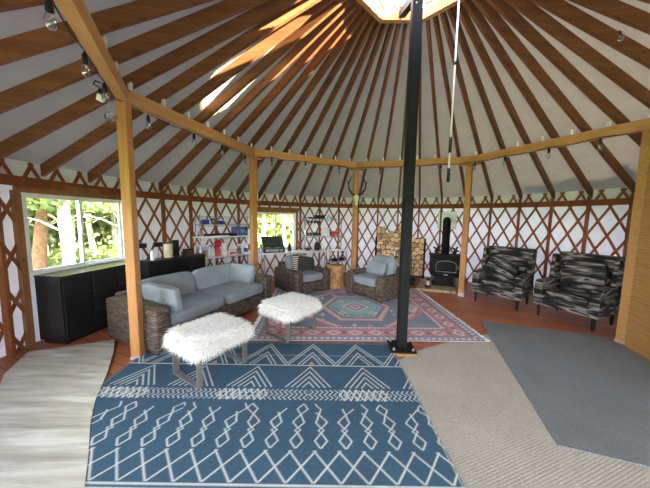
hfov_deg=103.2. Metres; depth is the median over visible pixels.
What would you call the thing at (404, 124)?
rafter
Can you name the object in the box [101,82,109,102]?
bulb
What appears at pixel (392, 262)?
cushion
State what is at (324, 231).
canister
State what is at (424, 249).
rack
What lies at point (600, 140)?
string lights
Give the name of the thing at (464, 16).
rafter
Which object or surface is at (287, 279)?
wicker armchair
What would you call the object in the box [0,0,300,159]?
rafter
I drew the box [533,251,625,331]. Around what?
striped armchair
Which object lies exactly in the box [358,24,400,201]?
rafter
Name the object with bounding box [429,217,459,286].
wood stove
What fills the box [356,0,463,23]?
skylight
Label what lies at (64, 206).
tree
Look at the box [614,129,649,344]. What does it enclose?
timber post
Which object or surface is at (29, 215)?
tree
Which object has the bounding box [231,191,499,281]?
wall
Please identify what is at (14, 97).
rafter
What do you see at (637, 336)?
wall partition
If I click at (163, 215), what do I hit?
stud
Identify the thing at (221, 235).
board
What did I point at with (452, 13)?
rafter
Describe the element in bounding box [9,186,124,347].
window
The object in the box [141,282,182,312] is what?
throw pillow
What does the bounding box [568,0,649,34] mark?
rafter
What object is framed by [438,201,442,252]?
stud
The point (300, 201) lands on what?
stud
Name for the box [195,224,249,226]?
wire shelf
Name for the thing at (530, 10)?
rafter
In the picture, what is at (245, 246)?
lotion bottle
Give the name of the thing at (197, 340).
bench
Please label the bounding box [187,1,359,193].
rafter
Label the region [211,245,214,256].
spray bottle
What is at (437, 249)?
fan
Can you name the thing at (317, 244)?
kettle
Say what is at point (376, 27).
rafter
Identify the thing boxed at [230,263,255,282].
throw pillow
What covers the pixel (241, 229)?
carton
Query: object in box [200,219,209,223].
box
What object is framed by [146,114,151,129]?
socket
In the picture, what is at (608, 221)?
wall
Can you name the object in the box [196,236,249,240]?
wire shelf
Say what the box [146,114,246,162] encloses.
string lights
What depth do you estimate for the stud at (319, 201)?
7.42 m
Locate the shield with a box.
[437,212,456,228]
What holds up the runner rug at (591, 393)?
on the carpet at (492, 434)
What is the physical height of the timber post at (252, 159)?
2.790 m
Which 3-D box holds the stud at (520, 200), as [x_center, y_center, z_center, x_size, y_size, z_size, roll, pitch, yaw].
[4.452,0.033,5.997,0.070,2.120,0.040,-4,7,-39]
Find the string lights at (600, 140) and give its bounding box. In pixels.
[516,134,627,158]
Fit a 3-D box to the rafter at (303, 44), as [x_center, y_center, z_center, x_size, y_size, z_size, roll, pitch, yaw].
[-1.382,-2.072,4.012,3.935,2.329,0.042,3,6,25]
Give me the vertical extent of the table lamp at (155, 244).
0.295 m
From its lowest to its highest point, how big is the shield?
0.460 m
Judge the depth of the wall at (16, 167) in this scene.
4.70 m
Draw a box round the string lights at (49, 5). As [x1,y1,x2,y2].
[42,0,121,102]
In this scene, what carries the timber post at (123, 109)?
on the floor
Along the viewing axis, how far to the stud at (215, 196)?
5.92 m
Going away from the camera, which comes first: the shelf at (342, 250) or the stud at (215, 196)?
the stud at (215, 196)
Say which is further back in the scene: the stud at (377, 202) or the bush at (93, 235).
the bush at (93, 235)
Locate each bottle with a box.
[150,247,154,259]
[208,245,211,256]
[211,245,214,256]
[214,240,221,256]
[244,244,247,253]
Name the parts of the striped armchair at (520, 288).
arm, seat rail, backrest, arm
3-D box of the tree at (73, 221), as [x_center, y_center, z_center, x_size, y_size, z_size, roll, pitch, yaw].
[-8.741,-2.348,8.545,3.123,7.083,3.129,0,6,-6]
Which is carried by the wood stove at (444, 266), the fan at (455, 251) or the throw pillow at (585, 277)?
the fan at (455, 251)
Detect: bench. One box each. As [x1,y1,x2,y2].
[161,312,254,389]
[257,292,321,343]
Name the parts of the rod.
handle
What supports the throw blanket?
on the wicker armchair at (287, 279)
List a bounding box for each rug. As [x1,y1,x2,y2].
[85,342,464,487]
[248,288,489,341]
[481,321,649,467]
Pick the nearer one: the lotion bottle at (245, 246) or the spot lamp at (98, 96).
the spot lamp at (98, 96)
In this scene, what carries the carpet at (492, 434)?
on the floor
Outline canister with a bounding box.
[321,228,329,235]
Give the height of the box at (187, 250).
0.130 m
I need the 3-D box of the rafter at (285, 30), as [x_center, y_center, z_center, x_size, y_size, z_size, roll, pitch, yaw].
[-1.585,-2.013,3.387,3.935,2.329,0.040,2,6,11]
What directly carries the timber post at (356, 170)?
on the floor
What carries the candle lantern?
on the hearth pad
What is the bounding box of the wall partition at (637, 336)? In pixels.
[625,157,649,358]
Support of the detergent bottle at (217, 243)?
on the wire rack at (195, 216)
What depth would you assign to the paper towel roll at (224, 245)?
5.80 m
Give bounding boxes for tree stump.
[327,264,345,288]
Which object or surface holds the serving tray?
on the wire rack at (195, 216)
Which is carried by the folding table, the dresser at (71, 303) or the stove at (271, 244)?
the stove at (271, 244)
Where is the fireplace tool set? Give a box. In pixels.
[410,258,414,284]
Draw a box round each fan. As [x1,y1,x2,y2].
[433,246,439,253]
[452,247,458,254]
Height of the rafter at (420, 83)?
2.329 m
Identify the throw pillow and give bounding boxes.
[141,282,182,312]
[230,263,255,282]
[298,256,314,270]
[366,261,387,275]
[483,255,518,279]
[560,261,608,292]
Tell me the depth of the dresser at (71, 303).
3.29 m
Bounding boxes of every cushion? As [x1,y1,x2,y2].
[141,272,195,299]
[170,291,224,324]
[192,263,230,289]
[195,281,262,303]
[285,255,293,269]
[297,270,322,281]
[353,272,385,286]
[372,255,397,274]
[481,276,514,291]
[545,287,589,307]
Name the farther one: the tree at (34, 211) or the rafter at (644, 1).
the tree at (34, 211)
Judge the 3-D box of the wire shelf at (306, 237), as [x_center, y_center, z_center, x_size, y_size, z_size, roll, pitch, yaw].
[-0.063,-0.210,7.258,1.030,0.045,0.200,-1,6,-14]
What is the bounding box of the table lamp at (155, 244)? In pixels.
[153,242,162,258]
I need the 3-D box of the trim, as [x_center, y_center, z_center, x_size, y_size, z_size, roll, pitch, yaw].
[0.982,-0.661,3.045,8.972,0.115,8.937,1,6,0]
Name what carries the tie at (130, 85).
attached to the beam at (142, 103)
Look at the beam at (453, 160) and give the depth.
5.56 m
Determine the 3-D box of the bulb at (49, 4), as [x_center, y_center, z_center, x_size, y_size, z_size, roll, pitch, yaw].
[-1.496,-1.254,1.400,0.062,0.170,0.062,1,6,0]
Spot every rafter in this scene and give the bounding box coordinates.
[0,0,54,12]
[0,0,214,65]
[0,0,270,113]
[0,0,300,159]
[40,0,320,176]
[87,0,335,182]
[135,0,346,181]
[158,0,355,190]
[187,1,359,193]
[213,5,363,195]
[236,9,367,197]
[258,12,371,198]
[279,16,376,199]
[299,21,381,199]
[319,7,389,200]
[338,23,394,200]
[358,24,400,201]
[377,24,407,201]
[398,71,407,201]
[419,42,421,201]
[425,4,442,201]
[433,15,464,195]
[440,11,493,199]
[447,6,522,198]
[454,3,555,198]
[461,0,592,196]
[471,0,635,193]
[485,0,641,146]
[503,0,649,108]
[529,0,649,68]
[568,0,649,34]
[637,0,649,3]
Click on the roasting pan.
(316, 216)
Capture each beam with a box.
[54,0,127,101]
[127,89,253,154]
[254,148,356,167]
[357,156,469,168]
[470,118,649,162]
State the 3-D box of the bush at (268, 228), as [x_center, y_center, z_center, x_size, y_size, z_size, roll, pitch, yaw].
[-3.392,0.006,12.979,3.818,1.606,3.232,1,6,0]
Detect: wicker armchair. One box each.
[275,255,329,293]
[346,255,398,303]
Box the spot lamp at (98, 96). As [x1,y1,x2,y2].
[93,80,105,102]
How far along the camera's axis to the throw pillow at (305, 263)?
5.91 m
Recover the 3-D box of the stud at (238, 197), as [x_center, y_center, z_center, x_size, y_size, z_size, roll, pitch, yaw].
[-2.132,-0.105,6.394,0.040,2.120,0.070,-4,8,-43]
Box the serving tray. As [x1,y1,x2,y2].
[204,233,236,235]
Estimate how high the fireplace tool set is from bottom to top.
0.720 m
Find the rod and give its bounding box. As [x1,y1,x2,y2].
[446,0,459,181]
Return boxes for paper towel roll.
[163,242,173,258]
[222,243,226,255]
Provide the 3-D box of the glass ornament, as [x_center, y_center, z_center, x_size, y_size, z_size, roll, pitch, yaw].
[-2.097,-1.339,2.515,0.110,0.310,0.095,-2,6,-23]
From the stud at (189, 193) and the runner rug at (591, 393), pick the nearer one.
the runner rug at (591, 393)
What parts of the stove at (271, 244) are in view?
lid, panel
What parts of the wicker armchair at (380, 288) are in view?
arm, arm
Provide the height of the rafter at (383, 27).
2.329 m
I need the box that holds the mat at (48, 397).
[0,340,114,487]
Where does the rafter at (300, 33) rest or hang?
attached to the ceiling
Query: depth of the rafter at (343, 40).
4.10 m
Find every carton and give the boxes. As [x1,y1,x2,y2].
[231,227,238,235]
[239,227,244,235]
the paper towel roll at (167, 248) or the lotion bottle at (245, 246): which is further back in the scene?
the lotion bottle at (245, 246)
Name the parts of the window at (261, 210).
sash, sash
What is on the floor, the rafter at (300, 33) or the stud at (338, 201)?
the stud at (338, 201)
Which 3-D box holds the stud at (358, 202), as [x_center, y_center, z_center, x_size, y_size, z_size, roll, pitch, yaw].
[0.964,-0.180,7.622,0.040,2.120,0.070,1,6,0]
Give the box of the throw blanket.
[290,253,306,270]
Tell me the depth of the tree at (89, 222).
10.50 m
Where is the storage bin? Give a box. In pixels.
[196,245,208,256]
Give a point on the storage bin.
(203, 247)
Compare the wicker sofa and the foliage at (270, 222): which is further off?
the foliage at (270, 222)
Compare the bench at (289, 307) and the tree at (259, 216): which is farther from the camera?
the tree at (259, 216)
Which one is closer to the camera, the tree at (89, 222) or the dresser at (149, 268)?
the dresser at (149, 268)
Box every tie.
[102,35,107,48]
[127,82,132,90]
[606,121,611,126]
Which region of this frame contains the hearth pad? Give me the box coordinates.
[416,278,457,293]
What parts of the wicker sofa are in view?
backrest, arm, arm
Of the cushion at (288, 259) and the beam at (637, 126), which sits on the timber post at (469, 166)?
the beam at (637, 126)
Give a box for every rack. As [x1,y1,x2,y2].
[194,215,249,263]
[304,217,341,249]
[375,237,425,278]
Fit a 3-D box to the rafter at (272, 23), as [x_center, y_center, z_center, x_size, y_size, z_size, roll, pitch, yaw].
[-1.627,-1.981,3.061,3.935,2.329,0.041,1,6,3]
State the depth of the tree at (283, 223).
16.43 m
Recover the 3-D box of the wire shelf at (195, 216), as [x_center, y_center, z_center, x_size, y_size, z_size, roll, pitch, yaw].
[-2.253,-0.597,5.830,0.230,0.045,1.250,6,8,41]
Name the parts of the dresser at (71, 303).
drawer, drawer, drawer, drawer, drawer, drawer, drawer, drawer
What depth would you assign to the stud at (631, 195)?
4.46 m
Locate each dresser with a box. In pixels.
[33,261,126,343]
[140,255,205,279]
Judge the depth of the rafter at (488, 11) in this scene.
3.52 m
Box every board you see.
[187,253,204,255]
[193,235,228,237]
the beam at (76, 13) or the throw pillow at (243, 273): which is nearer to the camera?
the beam at (76, 13)
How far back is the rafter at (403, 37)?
4.46 m
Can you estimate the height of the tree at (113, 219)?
6.977 m
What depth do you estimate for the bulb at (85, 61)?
1.86 m
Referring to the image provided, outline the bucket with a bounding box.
[453,278,458,287]
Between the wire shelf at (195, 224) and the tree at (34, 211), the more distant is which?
the tree at (34, 211)
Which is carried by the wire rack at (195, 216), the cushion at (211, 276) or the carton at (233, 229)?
the carton at (233, 229)
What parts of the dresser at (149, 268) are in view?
drawer, drawer, drawer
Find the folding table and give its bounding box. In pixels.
[258,249,328,273]
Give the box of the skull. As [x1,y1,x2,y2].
[347,175,367,204]
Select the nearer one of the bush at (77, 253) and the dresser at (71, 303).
the dresser at (71, 303)
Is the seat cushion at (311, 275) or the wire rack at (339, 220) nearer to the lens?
the seat cushion at (311, 275)
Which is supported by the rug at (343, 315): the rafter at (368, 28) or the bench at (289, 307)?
the bench at (289, 307)
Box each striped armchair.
[471,246,536,310]
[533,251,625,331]
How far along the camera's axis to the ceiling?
4.14 m
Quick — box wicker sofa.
[106,263,271,355]
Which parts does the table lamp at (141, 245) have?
lamp shade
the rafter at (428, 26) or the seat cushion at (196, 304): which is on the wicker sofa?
the seat cushion at (196, 304)
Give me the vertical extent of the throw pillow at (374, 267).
0.280 m
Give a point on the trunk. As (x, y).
(40, 236)
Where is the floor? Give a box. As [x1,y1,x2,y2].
[0,272,649,383]
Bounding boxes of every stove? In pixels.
[261,236,284,252]
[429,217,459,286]
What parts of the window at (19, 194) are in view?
sash, frame, sill, sash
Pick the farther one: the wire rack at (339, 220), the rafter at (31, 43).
the wire rack at (339, 220)
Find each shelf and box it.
[195,216,249,218]
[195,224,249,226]
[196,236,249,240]
[205,254,249,260]
[306,237,340,237]
[326,249,346,275]
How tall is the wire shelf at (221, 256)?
0.045 m
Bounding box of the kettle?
[314,241,320,249]
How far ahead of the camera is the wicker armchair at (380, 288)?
5.21 m
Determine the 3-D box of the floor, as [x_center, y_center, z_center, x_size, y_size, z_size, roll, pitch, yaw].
[0.951,1.380,3.229,9.500,0.120,9.500,1,6,0]
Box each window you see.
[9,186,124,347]
[257,207,297,250]
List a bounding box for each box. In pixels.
[172,240,178,256]
[182,248,193,255]
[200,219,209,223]
[228,249,236,254]
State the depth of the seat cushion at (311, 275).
5.57 m
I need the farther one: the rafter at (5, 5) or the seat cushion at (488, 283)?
the seat cushion at (488, 283)
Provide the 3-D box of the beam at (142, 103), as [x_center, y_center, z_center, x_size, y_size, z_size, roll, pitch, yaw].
[-1.740,-1.649,3.803,0.091,0.135,2.412,3,6,17]
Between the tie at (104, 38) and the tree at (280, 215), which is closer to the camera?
the tie at (104, 38)
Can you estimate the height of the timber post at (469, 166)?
2.790 m
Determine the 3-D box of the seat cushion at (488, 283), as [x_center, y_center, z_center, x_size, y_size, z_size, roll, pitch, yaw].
[3.484,0.772,5.083,0.640,0.170,0.580,-4,7,-39]
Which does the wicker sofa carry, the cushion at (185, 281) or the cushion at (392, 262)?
the cushion at (185, 281)
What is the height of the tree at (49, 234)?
8.446 m
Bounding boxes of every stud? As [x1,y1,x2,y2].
[0,202,16,357]
[160,189,166,256]
[188,192,193,247]
[214,195,218,264]
[237,196,240,263]
[299,200,301,249]
[318,201,320,266]
[337,201,339,263]
[356,202,358,268]
[376,202,378,243]
[395,202,398,256]
[415,202,419,275]
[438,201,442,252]
[487,200,492,247]
[515,199,521,247]
[543,198,553,277]
[581,196,591,252]
[618,193,633,313]
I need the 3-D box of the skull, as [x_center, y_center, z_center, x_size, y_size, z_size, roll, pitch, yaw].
[0.735,-1.238,5.933,0.488,0.692,0.181,0,6,-5]
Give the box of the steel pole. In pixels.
[387,0,422,356]
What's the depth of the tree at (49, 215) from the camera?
7.37 m
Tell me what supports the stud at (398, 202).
on the floor
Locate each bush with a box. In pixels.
[31,233,119,267]
[84,234,119,258]
[258,228,268,247]
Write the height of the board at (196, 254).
0.020 m
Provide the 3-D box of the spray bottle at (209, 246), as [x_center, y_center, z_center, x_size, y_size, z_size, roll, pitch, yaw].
[-2.503,0.154,5.587,0.078,0.260,0.090,6,8,41]
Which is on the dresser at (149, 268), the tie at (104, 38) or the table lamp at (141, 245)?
the table lamp at (141, 245)
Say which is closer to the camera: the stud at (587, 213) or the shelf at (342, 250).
the stud at (587, 213)
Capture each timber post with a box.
[115,100,145,359]
[243,154,262,272]
[348,168,364,269]
[458,162,480,296]
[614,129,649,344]
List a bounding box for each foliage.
[28,211,118,253]
[258,214,292,243]
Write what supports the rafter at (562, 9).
attached to the ceiling
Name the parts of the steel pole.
plate, support arm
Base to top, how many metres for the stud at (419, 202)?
2.120 m
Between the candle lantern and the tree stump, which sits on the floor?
the tree stump
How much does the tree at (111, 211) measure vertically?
7.112 m
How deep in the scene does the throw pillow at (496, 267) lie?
5.10 m
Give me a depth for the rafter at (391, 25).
4.44 m
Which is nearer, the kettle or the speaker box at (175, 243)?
the speaker box at (175, 243)
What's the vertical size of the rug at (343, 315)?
0.011 m
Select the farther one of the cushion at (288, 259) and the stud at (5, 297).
the cushion at (288, 259)
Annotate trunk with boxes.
[32,204,47,269]
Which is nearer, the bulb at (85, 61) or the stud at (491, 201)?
the bulb at (85, 61)
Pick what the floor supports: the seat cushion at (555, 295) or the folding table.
the folding table
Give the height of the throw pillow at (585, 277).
0.517 m
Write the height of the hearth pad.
0.055 m
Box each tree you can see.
[26,198,116,264]
[27,198,33,216]
[27,198,98,249]
[27,203,90,255]
[34,207,101,241]
[48,212,106,251]
[48,213,55,253]
[70,203,119,249]
[85,212,112,257]
[95,211,117,248]
[258,214,273,223]
[261,214,279,235]
[266,214,292,244]
[280,215,292,245]
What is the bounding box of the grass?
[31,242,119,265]
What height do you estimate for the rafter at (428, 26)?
2.329 m
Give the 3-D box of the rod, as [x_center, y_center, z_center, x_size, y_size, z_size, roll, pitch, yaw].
[1.579,-1.855,3.168,0.037,2.150,0.037,3,6,22]
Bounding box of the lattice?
[0,159,629,350]
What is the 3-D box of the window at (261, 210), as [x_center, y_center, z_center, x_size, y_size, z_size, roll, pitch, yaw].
[-1.341,-0.038,7.007,1.285,1.890,0.125,-2,7,-31]
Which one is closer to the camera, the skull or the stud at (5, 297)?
the stud at (5, 297)
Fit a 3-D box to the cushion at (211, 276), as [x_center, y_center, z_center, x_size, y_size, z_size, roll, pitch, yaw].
[-1.936,0.568,4.552,0.244,0.393,0.870,4,6,25]
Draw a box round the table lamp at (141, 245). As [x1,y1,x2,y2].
[139,243,146,260]
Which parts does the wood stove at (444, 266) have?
plate, glass trim, door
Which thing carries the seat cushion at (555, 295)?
on the striped armchair at (602, 302)
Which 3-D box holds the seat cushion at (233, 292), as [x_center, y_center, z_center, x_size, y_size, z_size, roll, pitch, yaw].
[-1.636,0.796,4.429,0.848,0.175,0.874,4,6,25]
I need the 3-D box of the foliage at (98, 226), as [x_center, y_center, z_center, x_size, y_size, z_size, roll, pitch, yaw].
[-15.429,-3.424,13.147,7.530,8.472,17.431,4,7,31]
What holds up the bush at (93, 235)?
on the ground
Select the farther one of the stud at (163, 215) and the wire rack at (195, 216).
the wire rack at (195, 216)
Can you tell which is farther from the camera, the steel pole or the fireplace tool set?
the fireplace tool set
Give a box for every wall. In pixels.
[0,158,232,357]
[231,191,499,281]
[497,187,631,292]
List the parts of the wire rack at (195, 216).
post, post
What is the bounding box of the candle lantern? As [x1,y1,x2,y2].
[424,278,430,287]
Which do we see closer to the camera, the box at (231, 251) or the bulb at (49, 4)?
the bulb at (49, 4)
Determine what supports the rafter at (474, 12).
attached to the ceiling
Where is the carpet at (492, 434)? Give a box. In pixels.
[399,333,649,487]
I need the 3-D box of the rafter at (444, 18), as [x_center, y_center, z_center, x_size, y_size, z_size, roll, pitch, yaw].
[2.801,-2.088,4.816,0.044,2.329,3.935,6,8,43]
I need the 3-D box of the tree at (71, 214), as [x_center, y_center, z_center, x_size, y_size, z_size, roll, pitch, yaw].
[-11.453,-2.380,11.539,2.853,6.456,2.847,-3,7,-37]
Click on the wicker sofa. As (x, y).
(205, 291)
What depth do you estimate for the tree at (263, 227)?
14.38 m
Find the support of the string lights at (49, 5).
attached to the ceiling
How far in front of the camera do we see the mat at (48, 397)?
2.06 m
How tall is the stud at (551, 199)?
2.120 m
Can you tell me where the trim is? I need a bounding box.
[0,173,633,208]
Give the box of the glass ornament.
[104,93,117,123]
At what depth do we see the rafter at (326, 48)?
4.04 m
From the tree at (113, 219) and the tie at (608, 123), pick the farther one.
the tree at (113, 219)
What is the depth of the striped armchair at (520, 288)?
5.00 m
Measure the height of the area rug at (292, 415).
0.011 m
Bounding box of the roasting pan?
[315,215,326,218]
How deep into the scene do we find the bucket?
5.97 m
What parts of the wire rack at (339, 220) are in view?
post, post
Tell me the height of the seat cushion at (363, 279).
0.175 m
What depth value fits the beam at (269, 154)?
5.36 m
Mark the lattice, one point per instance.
(6, 207)
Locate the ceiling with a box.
[0,0,649,197]
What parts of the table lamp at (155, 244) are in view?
lamp shade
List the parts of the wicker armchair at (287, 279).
backrest, arm, arm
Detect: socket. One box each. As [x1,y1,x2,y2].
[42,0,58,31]
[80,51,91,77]
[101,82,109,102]
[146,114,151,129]
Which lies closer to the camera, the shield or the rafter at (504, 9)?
the rafter at (504, 9)
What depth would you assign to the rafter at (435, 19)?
4.13 m
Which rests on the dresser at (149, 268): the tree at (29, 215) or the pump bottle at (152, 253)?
the pump bottle at (152, 253)
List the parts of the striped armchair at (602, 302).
leg, arm, seat rail, backrest, leg, arm, leg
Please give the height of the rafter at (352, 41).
2.329 m
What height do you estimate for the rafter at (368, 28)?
2.329 m
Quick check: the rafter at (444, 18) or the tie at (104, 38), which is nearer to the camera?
the tie at (104, 38)

